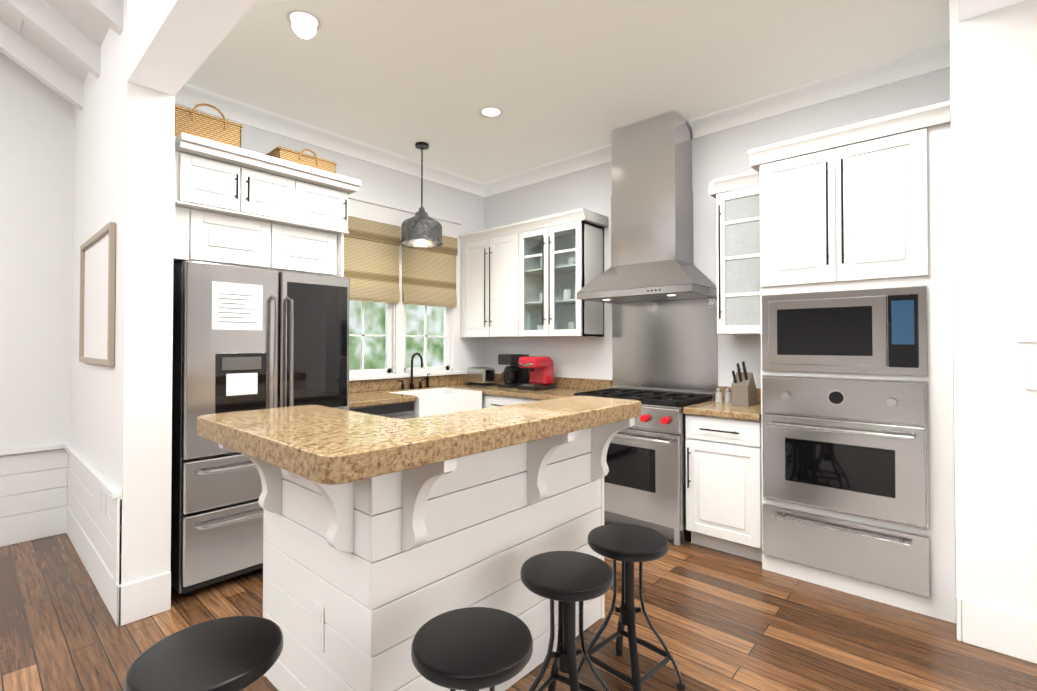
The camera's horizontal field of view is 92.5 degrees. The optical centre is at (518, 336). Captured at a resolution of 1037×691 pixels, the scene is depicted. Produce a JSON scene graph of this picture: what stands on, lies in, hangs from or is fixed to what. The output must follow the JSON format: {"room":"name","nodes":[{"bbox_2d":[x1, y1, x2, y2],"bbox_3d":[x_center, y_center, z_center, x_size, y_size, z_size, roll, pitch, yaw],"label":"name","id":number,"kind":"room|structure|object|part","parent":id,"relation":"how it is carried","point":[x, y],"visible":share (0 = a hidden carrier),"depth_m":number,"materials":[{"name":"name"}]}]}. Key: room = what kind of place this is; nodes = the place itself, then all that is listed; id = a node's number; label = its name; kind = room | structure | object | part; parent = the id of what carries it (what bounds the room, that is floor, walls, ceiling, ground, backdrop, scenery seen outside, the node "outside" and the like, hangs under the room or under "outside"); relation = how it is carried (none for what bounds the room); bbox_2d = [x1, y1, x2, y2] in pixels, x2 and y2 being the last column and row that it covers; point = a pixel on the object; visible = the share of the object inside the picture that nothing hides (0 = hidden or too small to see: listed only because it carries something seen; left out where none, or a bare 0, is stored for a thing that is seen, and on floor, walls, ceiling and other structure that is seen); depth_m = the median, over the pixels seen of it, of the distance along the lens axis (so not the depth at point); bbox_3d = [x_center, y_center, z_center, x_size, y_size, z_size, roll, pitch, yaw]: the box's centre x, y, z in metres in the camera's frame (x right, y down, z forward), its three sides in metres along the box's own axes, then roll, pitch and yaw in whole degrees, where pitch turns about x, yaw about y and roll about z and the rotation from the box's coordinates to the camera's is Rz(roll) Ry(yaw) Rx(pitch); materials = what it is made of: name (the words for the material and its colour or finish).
{"room":"kitchen","nodes":[
{"label":"kitchen","id":0,"kind":"room"},
{"bbox_2d":[0,52,73,517],"bbox_3d":[-5.470,-1.450,1.086,0.120,5.600,7.120,-1,-1,42],"label":"wall","id":1,"kind":"structure","parent":0,"point":[36,176],"depth_m":3.40,"materials":[{"name":"white paint"}]},
{"bbox_2d":[0,443,59,516],"bbox_3d":[-5.476,0.934,0.929,0.040,0.442,6.925,-1,-1,42],"label":"trim","id":2,"kind":"structure","parent":1,"relation":"attached to","point":[15,461],"depth_m":3.36,"materials":[{"name":"white wood"}]},
{"bbox_2d":[0,506,63,546],"bbox_3d":[-5.483,1.253,0.932,0.018,0.190,6.925,-1,-1,42],"label":"baseboard","id":3,"kind":"structure","parent":1,"relation":"attached to","point":[19,528],"depth_m":3.36,"materials":[{"name":"white wood"}]},
{"bbox_2d":[0,0,122,110],"bbox_3d":[-1.754,-2.840,-2.353,10.030,2.508,6.925,-1,-1,42],"label":"ceiling","id":4,"kind":"structure","parent":0,"point":[55,45],"depth_m":2.84,"materials":[{"name":"white"}]},
{"bbox_2d":[70,0,174,584],"bbox_3d":[-2.468,-1.424,3.046,1.740,5.600,0.195,-1,-1,42],"label":"wall","id":5,"kind":"structure","parent":0,"point":[121,408],"depth_m":2.48,"materials":[{"name":"white paint"}]},
{"bbox_2d":[60,442,122,585],"bbox_3d":[-2.526,0.962,2.905,1.680,0.445,0.045,-1,-1,42],"label":"wainscoting","id":6,"kind":"structure","parent":5,"relation":"attached to","point":[90,494],"depth_m":2.77,"materials":[{"name":"white wood"}]},
{"bbox_2d":[64,506,127,626],"bbox_3d":[-2.517,1.280,2.911,1.718,0.190,0.018,-1,-1,42],"label":"baseboard","id":7,"kind":"structure","parent":5,"relation":"attached to","point":[115,598],"depth_m":2.66,"materials":[{"name":"white wood"}]},
{"bbox_2d":[79,222,115,365],"bbox_3d":[-2.405,-0.212,2.823,0.950,0.730,0.025,-1,-1,42],"label":"picture frame","id":8,"kind":"object","parent":5,"relation":"attached to","point":[97,299],"visible":1,"depth_m":2.79,"materials":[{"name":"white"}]},
{"bbox_2d":[127,0,255,95],"bbox_3d":[1.269,-2.768,-0.281,8.290,3.000,0.195,-1,-1,42],"label":"beam","id":9,"kind":"structure","parent":0,"point":[172,45],"depth_m":2.11,"materials":[{"name":"white paint"}]},
{"bbox_2d":[175,104,483,380],"bbox_3d":[-1.411,-0.181,4.361,0.120,3.150,3.200,-1,-1,42],"label":"wall","id":10,"kind":"structure","parent":0,"point":[390,186],"depth_m":4.65,"materials":[{"name":"white paint"}]},
{"bbox_2d":[173,132,360,276],"bbox_3d":[-1.742,0.164,3.223,0.892,2.430,1.062,-1,-1,42],"label":"upper cabinet","id":11,"kind":"object","parent":10,"relation":"attached to","point":[236,206],"visible":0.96,"depth_m":2.92,"materials":[{"name":"white wood"}]},
{"bbox_2d":[175,103,242,147],"bbox_3d":[-1.846,-1.188,2.898,0.262,0.260,0.354,-1,-1,42],"label":"basket","id":12,"kind":"object","parent":11,"relation":"on","point":[203,125],"visible":0.44,"depth_m":2.81,"materials":[{"name":"wicker"}]},
{"bbox_2d":[265,146,336,173],"bbox_3d":[-1.459,-1.140,3.330,0.242,0.175,0.394,-1,-1,42],"label":"basket","id":13,"kind":"object","parent":11,"relation":"on","point":[300,157],"visible":0.42,"depth_m":3.23,"materials":[{"name":"wicker"}]},
{"bbox_2d":[175,83,486,197],"bbox_3d":[-1.371,-1.599,4.264,0.095,0.118,3.080,-1,-1,42],"label":"crown molding","id":14,"kind":"structure","parent":10,"relation":"attached to","point":[188,96],"depth_m":3.98,"materials":[{"name":"white wood"}]},
{"bbox_2d":[348,195,462,380],"bbox_3d":[-1.140,-0.410,4.622,0.180,1.575,1.495,-1,-1,42],"label":"window","id":15,"kind":"structure","parent":10,"relation":"in","point":[368,209],"depth_m":4.60,"materials":[{"name":"white wood"}]},
{"bbox_2d":[344,216,400,303],"bbox_3d":[-1.313,-0.662,4.327,0.024,0.710,0.658,-1,-1,42],"label":"window shade","id":16,"kind":"object","parent":15,"relation":"attached to","point":[371,260],"visible":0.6,"depth_m":4.36,"materials":[{"name":"brown wood"}]},
{"bbox_3d":[-1.161,-0.327,4.657,0.070,1.326,1.266,-1,-1,42],"label":"window sash","id":17,"kind":"part","parent":15,"relation":"part of","materials":[{"name":"white wood"}]},
{"bbox_2d":[402,235,457,307],"bbox_3d":[-0.853,-0.655,4.841,0.024,0.710,0.658,-1,-1,42],"label":"window shade","id":18,"kind":"object","parent":15,"relation":"attached to","point":[428,276],"visible":0.83,"depth_m":4.84,"materials":[{"name":"brown wood"}]},
{"bbox_2d":[349,374,467,392],"bbox_3d":[-1.064,0.432,4.628,0.025,0.099,2.083,-1,-1,42],"label":"backsplash","id":19,"kind":"structure","parent":10,"relation":"attached to","point":[457,379],"depth_m":4.61,"materials":[{"name":"brown stone"}]},
{"bbox_2d":[0,522,1036,690],"bbox_3d":[-0.737,1.354,-0.919,10.500,0.060,10.500,-1,-1,42],"label":"floor","id":20,"kind":"structure","parent":0,"point":[722,621],"depth_m":2.29,"materials":[{"name":"brown wood"}]},
{"bbox_2d":[124,616,282,690],"bbox_3d":[-0.716,1.039,1.147,0.322,0.626,0.320,0,-1,32],"label":"stool","id":21,"kind":"object","parent":20,"relation":"on","point":[236,653],"visible":1,"depth_m":1.12,"materials":[{"name":"black leather"}]},
{"bbox_2d":[171,260,349,594],"bbox_3d":[-1.710,0.495,3.158,0.957,1.765,0.920,-1,-1,42],"label":"fridge","id":22,"kind":"object","parent":20,"relation":"on","point":[248,338],"visible":0.52,"depth_m":2.71,"materials":[{"name":"silver metal"}]},
{"bbox_2d":[349,397,424,418],"bbox_3d":[-1.245,0.951,3.973,0.620,0.875,0.675,-1,-1,42],"label":"base cabinet","id":23,"kind":"object","parent":20,"relation":"on","point":[407,409],"depth_m":3.86,"materials":[{"name":"white"}]},
{"bbox_2d":[349,389,416,408],"bbox_3d":[-1.288,0.492,3.915,0.643,0.040,0.723,-1,-1,42],"label":"countertop","id":24,"kind":"structure","parent":23,"relation":"on","point":[374,397],"depth_m":3.85,"materials":[{"name":"brown stone"}]},
{"bbox_2d":[398,353,429,389],"bbox_3d":[-0.924,0.313,4.578,0.185,0.336,0.365,-1,-1,42],"label":"faucet","id":25,"kind":"object","parent":23,"relation":"on","point":[420,382],"visible":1,"depth_m":4.60,"materials":[{"name":"black metal"}]},
{"bbox_2d":[425,409,445,415],"bbox_3d":[-0.751,0.728,4.386,0.523,0.022,0.695,-1,-1,42],"label":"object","id":26,"kind":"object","parent":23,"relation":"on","point":[442,410],"depth_m":4.08,"materials":[{"name":"white ceramic"}]},
{"bbox_2d":[222,420,634,690],"bbox_3d":[-0.300,0.864,2.075,1.005,0.999,1.485,-1,-1,42],"label":"kitchen island","id":27,"kind":"object","parent":20,"relation":"on","point":[385,539],"depth_m":1.75,"materials":[{"name":"white wood"}]},
{"bbox_2d":[197,396,640,487],"bbox_3d":[-0.306,0.328,2.064,1.020,0.070,1.540,-1,-1,42],"label":"island countertop","id":28,"kind":"structure","parent":27,"relation":"on","point":[327,447],"depth_m":1.55,"materials":[{"name":"beige stone"}]},
{"bbox_2d":[411,607,532,690],"bbox_3d":[-0.118,1.063,1.275,0.322,0.581,0.320,-1,-1,42],"label":"stool","id":29,"kind":"object","parent":20,"relation":"on","point":[472,648],"visible":1,"depth_m":1.23,"materials":[{"name":"black leather"}]},
{"bbox_2d":[489,397,516,407],"bbox_3d":[0.098,0.958,4.563,0.540,0.875,0.620,-1,-1,42],"label":"base cabinet","id":30,"kind":"object","parent":20,"relation":"on","point":[493,401],"depth_m":4.37,"materials":[{"name":"white wood"}]},
{"bbox_2d":[437,381,601,400],"bbox_3d":[0.000,0.502,4.629,1.610,0.040,0.661,-1,-1,42],"label":"countertop","id":31,"kind":"structure","parent":30,"relation":"on","point":[494,391],"depth_m":4.41,"materials":[{"name":"brown stone"}]},
{"bbox_2d":[466,367,496,385],"bbox_3d":[-0.369,0.397,4.985,0.290,0.177,0.170,-1,-1,42],"label":"toaster","id":32,"kind":"object","parent":31,"relation":"on","point":[480,376],"visible":1,"depth_m":4.91,"materials":[{"name":"silver metal"}]},
{"bbox_2d":[498,354,528,387],"bbox_3d":[-0.058,0.326,4.801,0.180,0.315,0.291,-1,-1,42],"label":"coffee maker","id":33,"kind":"object","parent":31,"relation":"on","point":[515,375],"visible":0.9,"depth_m":4.73,"materials":[{"name":"black plastic"}]},
{"bbox_2d":[518,356,554,390],"bbox_3d":[0.152,0.330,4.564,0.230,0.300,0.324,-1,-1,42],"label":"pod coffee maker","id":34,"kind":"object","parent":31,"relation":"on","point":[541,371],"visible":1,"depth_m":4.52,"materials":[{"name":"red plastic"}]},
{"bbox_2d":[517,397,533,403],"bbox_3d":[0.408,0.955,4.285,0.550,0.875,0.620,-1,-1,42],"label":"base cabinet","id":35,"kind":"object","parent":20,"relation":"on","point":[519,399],"depth_m":4.21,"materials":[{"name":"white wood"}]},
{"bbox_2d":[520,551,613,690],"bbox_3d":[0.162,1.068,1.663,0.322,0.581,0.320,-1,-1,34],"label":"stool","id":36,"kind":"object","parent":20,"relation":"on","point":[567,580],"visible":1,"depth_m":1.64,"materials":[{"name":"black metal"}]},
{"bbox_2d":[577,524,685,690],"bbox_3d":[0.426,1.072,1.936,0.320,0.581,0.322,1,-1,-43],"label":"stool","id":37,"kind":"object","parent":20,"relation":"on","point":[628,545],"visible":0.96,"depth_m":1.91,"materials":[{"name":"black metal"}]},
{"bbox_2d":[574,386,715,545],"bbox_3d":[0.908,0.903,3.744,0.902,0.965,0.742,-1,-1,42],"label":"range","id":38,"kind":"object","parent":20,"relation":"on","point":[645,481],"visible":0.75,"depth_m":3.38,"materials":[{"name":"silver metal"}]},
{"bbox_2d":[683,386,761,561],"bbox_3d":[1.460,0.872,3.322,0.469,1.015,0.656,-1,-1,42],"label":"base cabinet","id":39,"kind":"object","parent":20,"relation":"on","point":[723,482],"visible":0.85,"depth_m":3.10,"materials":[{"name":"white wood"}]},
{"bbox_2d":[715,388,731,402],"bbox_3d":[1.456,0.416,3.526,0.108,0.100,0.046,0,-1,13],"label":"shakers","id":40,"kind":"object","parent":39,"relation":"on","point":[718,392],"visible":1,"depth_m":3.51,"materials":[{"name":"clear glass"}]},
{"bbox_2d":[731,361,756,405],"bbox_3d":[1.534,0.316,3.393,0.110,0.298,0.225,-1,-1,42],"label":"knife block","id":41,"kind":"object","parent":39,"relation":"on","point":[743,389],"visible":1,"depth_m":3.35,"materials":[{"name":"brown wood"}]},
{"bbox_2d":[748,101,955,622],"bbox_3d":[1.916,0.131,2.873,0.907,2.485,0.730,-1,-1,42],"label":"tall cabinet","id":42,"kind":"object","parent":20,"relation":"on","point":[857,409],"visible":1,"depth_m":2.60,"materials":[{"name":"white wood"}]},
{"bbox_2d":[186,0,949,182],"bbox_3d":[2.017,-1.747,1.314,9.320,0.100,3.200,-1,-1,42],"label":"ceiling","id":43,"kind":"structure","parent":0,"point":[554,80],"depth_m":3.03,"materials":[{"name":"grey paint"}]},
{"bbox_2d":[286,10,321,30],"bbox_3d":[-1.137,-1.680,2.633,0.176,0.011,0.176,-1,-1,42],"label":"recessed light","id":44,"kind":"object","parent":43,"relation":"in","point":[303,20],"visible":1,"depth_m":2.63,"materials":[{"name":"white plastic"}]},
{"bbox_2d":[401,142,442,247],"bbox_3d":[-0.831,-1.227,4.273,0.356,0.859,0.356,-1,-1,42],"label":"pendant light","id":45,"kind":"object","parent":43,"relation":"hanging from","point":[421,228],"visible":1,"depth_m":4.16,"materials":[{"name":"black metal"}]},
{"bbox_2d":[479,107,502,117],"bbox_3d":[-0.203,-1.666,3.676,0.176,0.011,0.176,-1,-1,42],"label":"recessed light","id":46,"kind":"object","parent":43,"relation":"in","point":[491,112],"visible":1,"depth_m":3.69,"materials":[{"name":"white"}]},
{"bbox_2d":[958,0,1023,21],"bbox_3d":[3.213,-1.594,-0.363,5.305,0.250,2.299,-1,-1,42],"label":"beam","id":47,"kind":"structure","parent":43,"relation":"attached to","point":[967,9],"depth_m":2.16,"materials":[{"name":"white paint"}]},
{"bbox_2d":[484,67,950,397],"bbox_3d":[1.101,-0.184,4.180,3.865,3.150,0.120,-1,-1,42],"label":"wall","id":48,"kind":"structure","parent":0,"point":[721,154],"depth_m":3.81,"materials":[{"name":"white paint"}]},
{"bbox_2d":[460,228,549,337],"bbox_3d":[-0.167,-0.478,5.001,0.880,0.971,0.346,-1,-1,42],"label":"upper cabinet","id":49,"kind":"object","parent":48,"relation":"attached to","point":[529,283],"depth_m":4.77,"materials":[{"name":"white wood"}]},
{"bbox_2d":[483,144,611,196],"bbox_3d":[0.304,-1.592,4.769,1.675,0.118,0.095,-1,-1,42],"label":"crown molding","id":50,"kind":"structure","parent":48,"relation":"attached to","point":[601,155],"depth_m":4.76,"materials":[{"name":"white wood"}]},
{"bbox_2d":[495,373,611,388],"bbox_3d":[0.223,0.435,4.857,1.582,0.099,0.025,-1,-1,42],"label":"backsplash","id":51,"kind":"structure","parent":48,"relation":"attached to","point":[559,382],"depth_m":4.56,"materials":[{"name":"brown stone"}]},
{"bbox_2d":[577,110,716,302],"bbox_3d":[0.988,-0.976,3.858,0.950,1.368,0.520,-1,-1,42],"label":"range hood","id":52,"kind":"object","parent":48,"relation":"attached to","point":[652,227],"visible":0.96,"depth_m":3.76,"materials":[{"name":"silver metal"}]},
{"bbox_2d":[612,297,717,391],"bbox_3d":[1.160,0.062,4.036,0.906,0.715,0.007,-1,-1,42],"label":"backsplash","id":53,"kind":"structure","parent":48,"relation":"attached to","point":[668,344],"depth_m":4.00,"materials":[{"name":"silver metal"}]},
{"bbox_2d":[709,171,760,334],"bbox_3d":[1.572,-0.541,3.416,0.402,1.055,0.392,-1,-1,42],"label":"upper cabinet","id":54,"kind":"object","parent":48,"relation":"attached to","point":[738,257],"visible":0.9,"depth_m":3.32,"materials":[{"name":"white wood"}]},
{"bbox_2d":[689,40,949,138],"bbox_3d":[1.939,-1.612,3.305,1.615,0.118,0.095,-1,-1,42],"label":"crown molding","id":55,"kind":"structure","parent":48,"relation":"attached to","point":[918,62],"depth_m":3.23,"materials":[{"name":"white wood"}]},
{"bbox_2d":[949,0,1036,617],"bbox_3d":[4.269,-0.228,0.822,5.335,3.150,0.900,-1,-1,42],"label":"wall","id":56,"kind":"structure","parent":0,"point":[993,79],"depth_m":2.17,"materials":[{"name":"white paint"}]},
{"bbox_2d":[947,39,949,62],"bbox_3d":[2.240,-1.622,2.502,0.095,0.118,0.670,-1,-1,42],"label":"crown molding","id":57,"kind":"structure","parent":56,"relation":"attached to","point":[948,41],"depth_m":2.84,"materials":[{"name":"white wood"}]},
{"bbox_2d":[956,597,1036,663],"bbox_3d":[3.963,1.247,0.460,5.335,0.190,0.018,-1,-1,42],"label":"baseboard","id":58,"kind":"structure","parent":56,"relation":"attached to","point":[1003,631],"depth_m":2.14,"materials":[{"name":"white wood"}]},
{"bbox_2d":[1017,314,1036,341],"bbox_3d":[2.174,-0.037,2.082,0.120,0.120,0.009,-1,-1,42],"label":"switch plate","id":59,"kind":"object","parent":56,"relation":"attached to","point":[1026,327],"depth_m":2.10,"materials":[{"name":"white plastic"}]},
{"bbox_2d":[1025,361,1036,389],"bbox_3d":[2.174,0.163,2.079,0.075,0.120,0.009,-1,-1,42],"label":"switch plate","id":60,"kind":"object","parent":56,"relation":"attached to","point":[1030,366],"depth_m":2.09,"materials":[{"name":"white plastic"}]},
{"label":"outside","id":61,"kind":"structure","parent":0,"visible":0},
{"bbox_2d":[349,301,443,369],"bbox_3d":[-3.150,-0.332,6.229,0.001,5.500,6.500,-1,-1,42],"label":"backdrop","id":62,"kind":"structure","parent":61,"point":[378,317],"depth_m":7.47,"materials":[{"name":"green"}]}
]}

